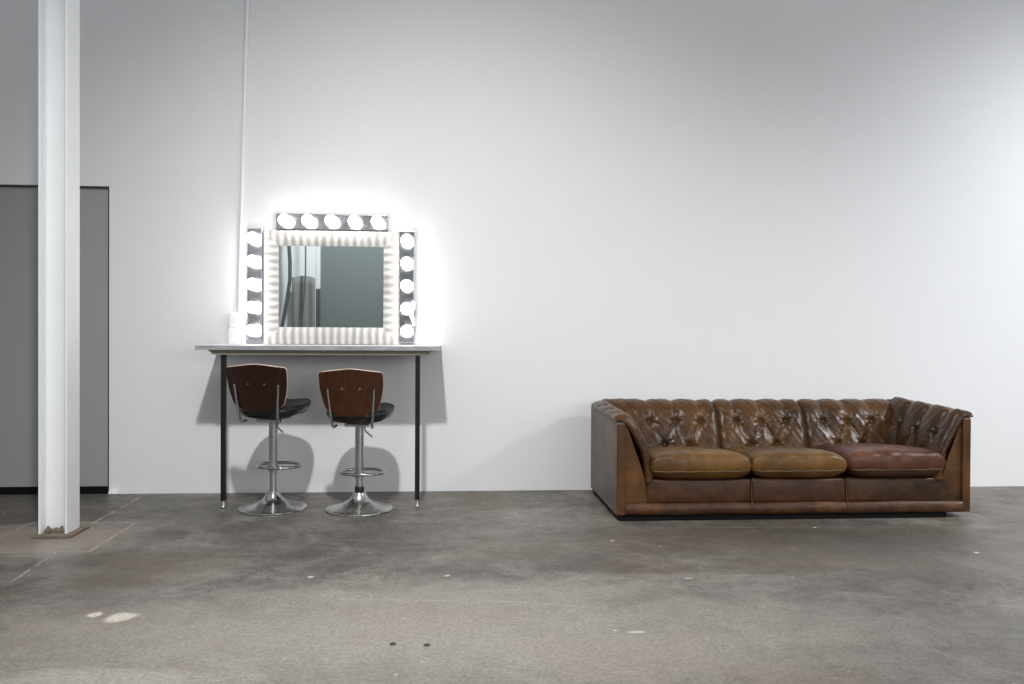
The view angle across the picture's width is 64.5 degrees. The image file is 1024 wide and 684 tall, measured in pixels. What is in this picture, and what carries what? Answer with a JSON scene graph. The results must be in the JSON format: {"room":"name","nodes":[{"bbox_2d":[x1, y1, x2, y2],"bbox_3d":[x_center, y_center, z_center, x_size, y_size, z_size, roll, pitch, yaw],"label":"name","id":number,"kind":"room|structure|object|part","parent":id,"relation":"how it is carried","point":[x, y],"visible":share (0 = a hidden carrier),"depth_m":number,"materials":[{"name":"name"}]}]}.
{"room":"film studio","nodes":[
{"label":"film studio","id":0,"kind":"room"},
{"bbox_2d":[0,0,1023,493],"bbox_3d":[0.591,-1.773,5.721,20.000,5.600,0.200,0,1,-4],"label":"wall","id":1,"kind":"structure","parent":0,"point":[711,200],"depth_m":5.61,"materials":[{"name":"white paint"}]},
{"bbox_2d":[0,187,107,486],"bbox_3d":[-4.244,-0.037,5.324,3.115,1.986,0.050,0,1,-4],"label":"door","id":2,"kind":"structure","parent":1,"relation":"in","point":[18,205],"depth_m":5.38,"materials":[{"name":"grey paint"}]},
{"bbox_2d":[0,486,107,494],"bbox_3d":[-4.248,0.980,5.332,3.117,0.048,0.064,0,1,-4],"label":"baseboard","id":3,"kind":"structure","parent":1,"relation":"in","point":[83,489],"depth_m":5.38,"materials":[{"name":"black rubber"}]},
{"bbox_2d":[0,184,108,188],"bbox_3d":[-4.235,-1.035,5.333,3.124,0.011,0.122,0,1,-4],"label":"trim","id":4,"kind":"structure","parent":1,"relation":"attached to","point":[1,185],"depth_m":5.35,"materials":[{"name":"black metal"}]},
{"bbox_2d":[108,189,108,491],"bbox_3d":[-2.688,-0.004,5.460,0.009,2.031,0.116,0,1,-4],"label":"trim","id":5,"kind":"structure","parent":1,"relation":"attached to","point":[108,189],"depth_m":5.40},
{"bbox_2d":[237,0,248,311],"bbox_3d":[-1.783,-2.292,5.423,0.089,4.183,0.029,0,1,-4],"label":"conduit","id":6,"kind":"object","parent":1,"relation":"attached to","point":[247,1],"visible":0.94,"depth_m":5.43,"materials":[{"name":"white metal"}]},
{"bbox_2d":[246,228,263,340],"bbox_3d":[-1.715,-0.382,5.388,0.096,0.752,0.152,0,1,-4],"label":"vanity light bar","id":7,"kind":"object","parent":1,"relation":"attached to","point":[255,236],"visible":1,"depth_m":5.42,"materials":[{"name":"metal"}]},
{"bbox_3d":[-1.711,-0.686,5.348,0.078,0.078,0.078,0,1,-4],"label":"bulb","id":8,"kind":"part","parent":7,"relation":"part of","materials":[{"name":"white glass"}]},
{"bbox_3d":[-1.712,-0.534,5.350,0.078,0.078,0.078,0,1,-4],"label":"bulb","id":9,"kind":"part","parent":7,"relation":"part of","materials":[{"name":"white glass"}]},
{"bbox_3d":[-1.713,-0.382,5.351,0.078,0.078,0.078,0,1,-4],"label":"bulb","id":10,"kind":"part","parent":7,"relation":"part of","materials":[{"name":"white glass"}]},
{"bbox_3d":[-1.714,-0.230,5.353,0.078,0.078,0.078,0,1,-4],"label":"bulb","id":11,"kind":"part","parent":7,"relation":"part of","materials":[{"name":"white glass"}]},
{"bbox_3d":[-1.714,-0.078,5.354,0.078,0.078,0.078,0,1,-4],"label":"bulb","id":12,"kind":"part","parent":7,"relation":"part of","materials":[{"name":"white glass"}]},
{"bbox_2d":[276,213,388,230],"bbox_3d":[-1.204,-0.806,5.421,0.744,0.104,0.152,0,1,-4],"label":"vanity light bar","id":13,"kind":"object","parent":1,"relation":"attached to","point":[336,222],"visible":1,"depth_m":5.44,"materials":[{"name":"glass"}]},
{"bbox_3d":[-1.505,-0.807,5.362,0.078,0.078,0.078,0,1,-4],"label":"bulb","id":14,"kind":"part","parent":13,"relation":"part of","materials":[{"name":"white glass"}]},
{"bbox_3d":[-1.353,-0.806,5.373,0.078,0.078,0.078,0,1,-4],"label":"bulb","id":15,"kind":"part","parent":13,"relation":"part of","materials":[{"name":"white glass"}]},
{"bbox_3d":[-1.202,-0.805,5.385,0.078,0.078,0.078,0,1,-4],"label":"bulb","id":16,"kind":"part","parent":13,"relation":"part of","materials":[{"name":"white glass"}]},
{"bbox_3d":[-1.050,-0.805,5.396,0.078,0.078,0.078,0,1,-4],"label":"bulb","id":17,"kind":"part","parent":13,"relation":"part of","materials":[{"name":"white glass"}]},
{"bbox_3d":[-0.898,-0.804,5.407,0.078,0.078,0.078,0,1,-4],"label":"bulb","id":18,"kind":"part","parent":13,"relation":"part of","materials":[{"name":"white glass"}]},
{"bbox_2d":[399,231,414,342],"bbox_3d":[-0.708,-0.373,5.462,0.100,0.757,0.152,0,1,-4],"label":"vanity light bar","id":19,"kind":"object","parent":1,"relation":"attached to","point":[407,238],"visible":1,"depth_m":5.49,"materials":[{"name":"glass"}]},
{"bbox_3d":[-0.706,-0.225,5.427,0.078,0.078,0.078,0,1,-4],"label":"bulb","id":20,"kind":"part","parent":19,"relation":"part of","materials":[{"name":"white glass"}]},
{"bbox_3d":[-0.707,-0.073,5.428,0.078,0.078,0.078,0,1,-4],"label":"bulb","id":21,"kind":"part","parent":19,"relation":"part of","materials":[{"name":"white glass"}]},
{"bbox_3d":[-0.704,-0.681,5.422,0.078,0.078,0.078,0,1,-4],"label":"bulb","id":22,"kind":"part","parent":19,"relation":"part of","materials":[{"name":"white glass"}]},
{"bbox_3d":[-0.705,-0.529,5.424,0.078,0.078,0.078,0,1,-4],"label":"bulb","id":23,"kind":"part","parent":19,"relation":"part of","materials":[{"name":"white glass"}]},
{"bbox_3d":[-0.705,-0.377,5.425,0.078,0.078,0.078,0,1,-4],"label":"bulb","id":24,"kind":"part","parent":19,"relation":"part of","materials":[{"name":"white glass"}]},
{"bbox_2d":[409,301,415,325],"bbox_3d":[-0.669,-0.192,5.483,0.047,0.171,0.015,0,1,-4],"label":"vanity light","id":25,"kind":"object","parent":19,"relation":"hanging from","point":[413,304],"visible":0.93,"depth_m":5.48,"materials":[{"name":"white glass"}]},
{"bbox_2d":[0,486,1023,683],"bbox_3d":[0.974,1.132,0.314,20.000,0.100,11.300,0,1,-4],"label":"floor","id":26,"kind":"structure","parent":0,"point":[516,586],"depth_m":3.35,"materials":[{"name":"concrete"}]},
{"bbox_2d":[31,0,89,538],"bbox_3d":[-2.400,-1.726,4.321,0.201,5.500,0.225,0,1,-4],"label":"steel column","id":27,"kind":"structure","parent":26,"relation":"on","point":[58,20],"depth_m":4.33,"materials":[{"name":"white metal"}]},
{"bbox_3d":[-2.415,0.999,4.348,0.201,0.050,0.225,0,1,-4],"label":"plate","id":28,"kind":"part","parent":27,"relation":"part of","materials":[{"name":"grey metal"}]},
{"bbox_2d":[108,489,118,493],"bbox_3d":[-2.648,0.993,5.397,0.068,0.038,0.031,0,1,-4],"label":"lump","id":29,"kind":"object","parent":26,"relation":"on","point":[113,491],"visible":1,"depth_m":5.39,"materials":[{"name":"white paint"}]},
{"bbox_2d":[226,364,310,515],"bbox_3d":[-1.466,0.574,4.985,0.412,0.898,0.487,0,1,10],"label":"bar stool","id":30,"kind":"object","parent":26,"relation":"on","point":[258,391],"visible":1,"depth_m":4.81,"materials":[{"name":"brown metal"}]},
{"bbox_3d":[-1.503,0.143,4.756,0.366,0.033,0.027,0,1,10],"label":"edge trim","id":31,"kind":"part","parent":30,"relation":"part of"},
{"bbox_3d":[-1.500,0.272,4.778,0.380,0.282,0.071,0,1,10],"label":"backrest","id":32,"kind":"part","parent":30,"relation":"part of","materials":[{"name":"brown wood"}]},
{"bbox_3d":[-1.465,0.475,4.991,0.150,0.016,0.170,0,1,10],"label":"mounting plate","id":33,"kind":"part","parent":30,"relation":"part of","materials":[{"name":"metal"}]},
{"bbox_3d":[-1.467,0.715,4.989,0.043,0.400,0.043,0,1,10],"label":"post","id":34,"kind":"part","parent":30,"relation":"part of","materials":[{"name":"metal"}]},
{"bbox_2d":[195,344,440,507],"bbox_3d":[-1.208,0.521,5.249,1.483,1.001,0.520,0,1,-4],"label":"table","id":35,"kind":"object","parent":26,"relation":"on","point":[223,350],"visible":1,"depth_m":5.00,"materials":[{"name":"grey laminate"}]},
{"bbox_3d":[-1.775,0.526,4.999,0.030,0.901,0.030,0,1,-4],"label":"leg","id":36,"kind":"part","parent":35,"relation":"part of","materials":[{"name":"black paint"}]},
{"bbox_2d":[228,328,245,343],"bbox_3d":[-1.831,-0.038,5.397,0.110,0.108,0.093,0,1,-4],"label":"box","id":37,"kind":"object","parent":35,"relation":"on","point":[235,335],"visible":0.97,"depth_m":5.36,"materials":[{"name":"white plastic"}]},
{"bbox_2d":[230,331,240,340],"bbox_3d":[-1.823,-0.038,5.353,0.076,0.066,0.005,0,1,-4],"label":"electrical outlet","id":38,"kind":"object","parent":37,"relation":"attached to","point":[234,335],"depth_m":5.35,"materials":[{"name":"white plastic"}]},
{"bbox_2d":[228,312,244,327],"bbox_3d":[-1.835,-0.145,5.402,0.100,0.105,0.078,0,1,-4],"label":"box","id":39,"kind":"object","parent":37,"relation":"on","point":[235,319],"visible":0.98,"depth_m":5.37,"materials":[{"name":"white plastic"}]},
{"bbox_2d":[230,315,240,324],"bbox_3d":[-1.827,-0.145,5.367,0.066,0.064,0.005,0,1,-4],"label":"electrical outlet","id":40,"kind":"object","parent":39,"relation":"attached to","point":[234,319],"depth_m":5.37,"materials":[{"name":"white plastic"}]},
{"bbox_2d":[264,230,398,344],"bbox_3d":[-1.213,-0.365,5.474,0.890,0.762,0.049,0,1,-4],"label":"mirror","id":41,"kind":"object","parent":35,"relation":"on","point":[321,287],"visible":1,"depth_m":5.46,"materials":[{"name":"clear glass"}]},
{"bbox_3d":[-1.611,-0.367,5.445,0.092,0.762,0.049,0,1,-4],"label":"frame","id":42,"kind":"part","parent":41,"relation":"part of","materials":[{"name":"white"}]},
{"bbox_3d":[-1.218,-0.371,5.480,0.698,0.546,0.021,0,1,-4],"label":"glass","id":43,"kind":"part","parent":41,"relation":"part of","materials":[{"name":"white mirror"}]},
{"bbox_3d":[-1.215,-0.041,5.477,0.890,0.114,0.049,0,1,-4],"label":"frame","id":44,"kind":"part","parent":41,"relation":"part of","materials":[{"name":"white"}]},
{"bbox_3d":[-1.212,-0.695,5.471,0.890,0.102,0.049,0,1,-4],"label":"frame","id":45,"kind":"part","parent":41,"relation":"part of","materials":[{"name":"white"}]},
{"bbox_3d":[-0.819,-0.363,5.503,0.100,0.762,0.049,0,1,-4],"label":"frame","id":46,"kind":"part","parent":41,"relation":"part of","materials":[{"name":"white"}]},
{"bbox_3d":[-0.589,0.532,5.061,0.030,0.901,0.030,0,1,-4],"label":"leg","id":47,"kind":"part","parent":35,"relation":"part of","materials":[{"name":"black paint"}]},
{"bbox_2d":[319,369,393,516],"bbox_3d":[-0.934,0.589,4.969,0.412,0.874,0.487,0,1,3],"label":"bar stool","id":48,"kind":"object","parent":26,"relation":"on","point":[352,397],"visible":1,"depth_m":4.78,"materials":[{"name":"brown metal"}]},
{"bbox_3d":[-0.942,0.299,4.759,0.380,0.282,0.071,0,1,3],"label":"backrest","id":49,"kind":"part","parent":48,"relation":"part of","materials":[{"name":"brown wood"}]},
{"bbox_3d":[-0.942,0.171,4.737,0.366,0.033,0.027,0,1,3],"label":"edge trim","id":50,"kind":"part","parent":48,"relation":"part of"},
{"bbox_3d":[-0.933,0.502,4.975,0.150,0.016,0.170,0,1,3],"label":"mounting plate","id":51,"kind":"part","parent":48,"relation":"part of","materials":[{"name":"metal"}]},
{"bbox_3d":[-0.934,0.718,4.973,0.043,0.400,0.043,0,1,3],"label":"post","id":52,"kind":"part","parent":48,"relation":"part of","materials":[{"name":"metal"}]},
{"bbox_2d":[591,397,972,520],"bbox_3d":[1.638,0.705,5.186,2.169,0.667,0.923,0,1,-4],"label":"leather sofa","id":53,"kind":"object","parent":26,"relation":"on","point":[680,459],"visible":1,"depth_m":4.83,"materials":[{"name":"brown leather"}]},
{"bbox_3d":[0.597,0.710,5.125,0.050,0.578,0.880,0,1,-4],"label":"panel","id":54,"kind":"part","parent":53,"relation":"part of","materials":[{"name":"brown leather"}]},
{"bbox_3d":[0.689,0.700,4.797,0.182,0.475,0.188,0,1,-4],"label":"arm","id":55,"kind":"part","parent":53,"relation":"part of","materials":[{"name":"leather"}]},
{"bbox_2d":[602,398,718,447],"bbox_3d":[0.978,0.579,5.437,0.769,0.392,0.323,0,1,-4],"label":"cushion","id":56,"kind":"object","parent":53,"relation":"on","point":[662,422],"depth_m":5.37,"materials":[{"name":"brown leather"}]},
{"bbox_3d":[1.086,0.870,4.777,0.630,0.142,0.088,0,1,-4],"label":"rail","id":57,"kind":"part","parent":53,"relation":"part of","materials":[{"name":"leather"}]},
{"bbox_2d":[649,446,751,478],"bbox_3d":[1.078,0.729,5.016,0.614,0.186,0.659,0,1,-4],"label":"seat cushion","id":58,"kind":"object","parent":53,"relation":"on","point":[665,462],"depth_m":4.71,"materials":[{"name":"brown leather"}]},
{"bbox_2d":[711,398,806,449],"bbox_3d":[1.658,0.583,5.487,0.591,0.390,0.322,0,1,-4],"label":"cushion","id":59,"kind":"object","parent":53,"relation":"on","point":[738,422],"depth_m":5.40,"materials":[{"name":"brown leather"}]},
{"bbox_2d":[727,445,847,477],"bbox_3d":[1.670,0.732,5.064,0.582,0.186,0.649,0,1,-4],"label":"seat cushion","id":60,"kind":"object","parent":53,"relation":"on","point":[765,461],"depth_m":4.76,"materials":[{"name":"brown leather"}]},
{"bbox_3d":[1.687,0.873,4.822,0.575,0.142,0.088,0,1,-4],"label":"rail","id":61,"kind":"part","parent":53,"relation":"part of","materials":[{"name":"leather"}]},
{"bbox_2d":[796,398,890,447],"bbox_3d":[2.279,0.586,5.532,0.650,0.391,0.323,0,1,-4],"label":"cushion","id":62,"kind":"object","parent":53,"relation":"on","point":[824,421],"depth_m":5.45,"materials":[{"name":"brown leather"}]},
{"bbox_2d":[813,442,945,476],"bbox_3d":[2.259,0.724,5.102,0.606,0.202,0.659,0,1,-4],"label":"seat cushion","id":63,"kind":"object","parent":53,"relation":"on","point":[861,459],"depth_m":4.80,"materials":[{"name":"brown leather"}]},
{"bbox_3d":[2.270,0.876,4.864,0.595,0.142,0.088,0,1,-4],"label":"rail","id":64,"kind":"part","parent":53,"relation":"part of","materials":[{"name":"leather"}]},
{"bbox_3d":[2.634,0.697,4.939,0.182,0.500,0.188,0,1,-4],"label":"arm","id":65,"kind":"part","parent":53,"relation":"part of","materials":[{"name":"leather"}]}
]}

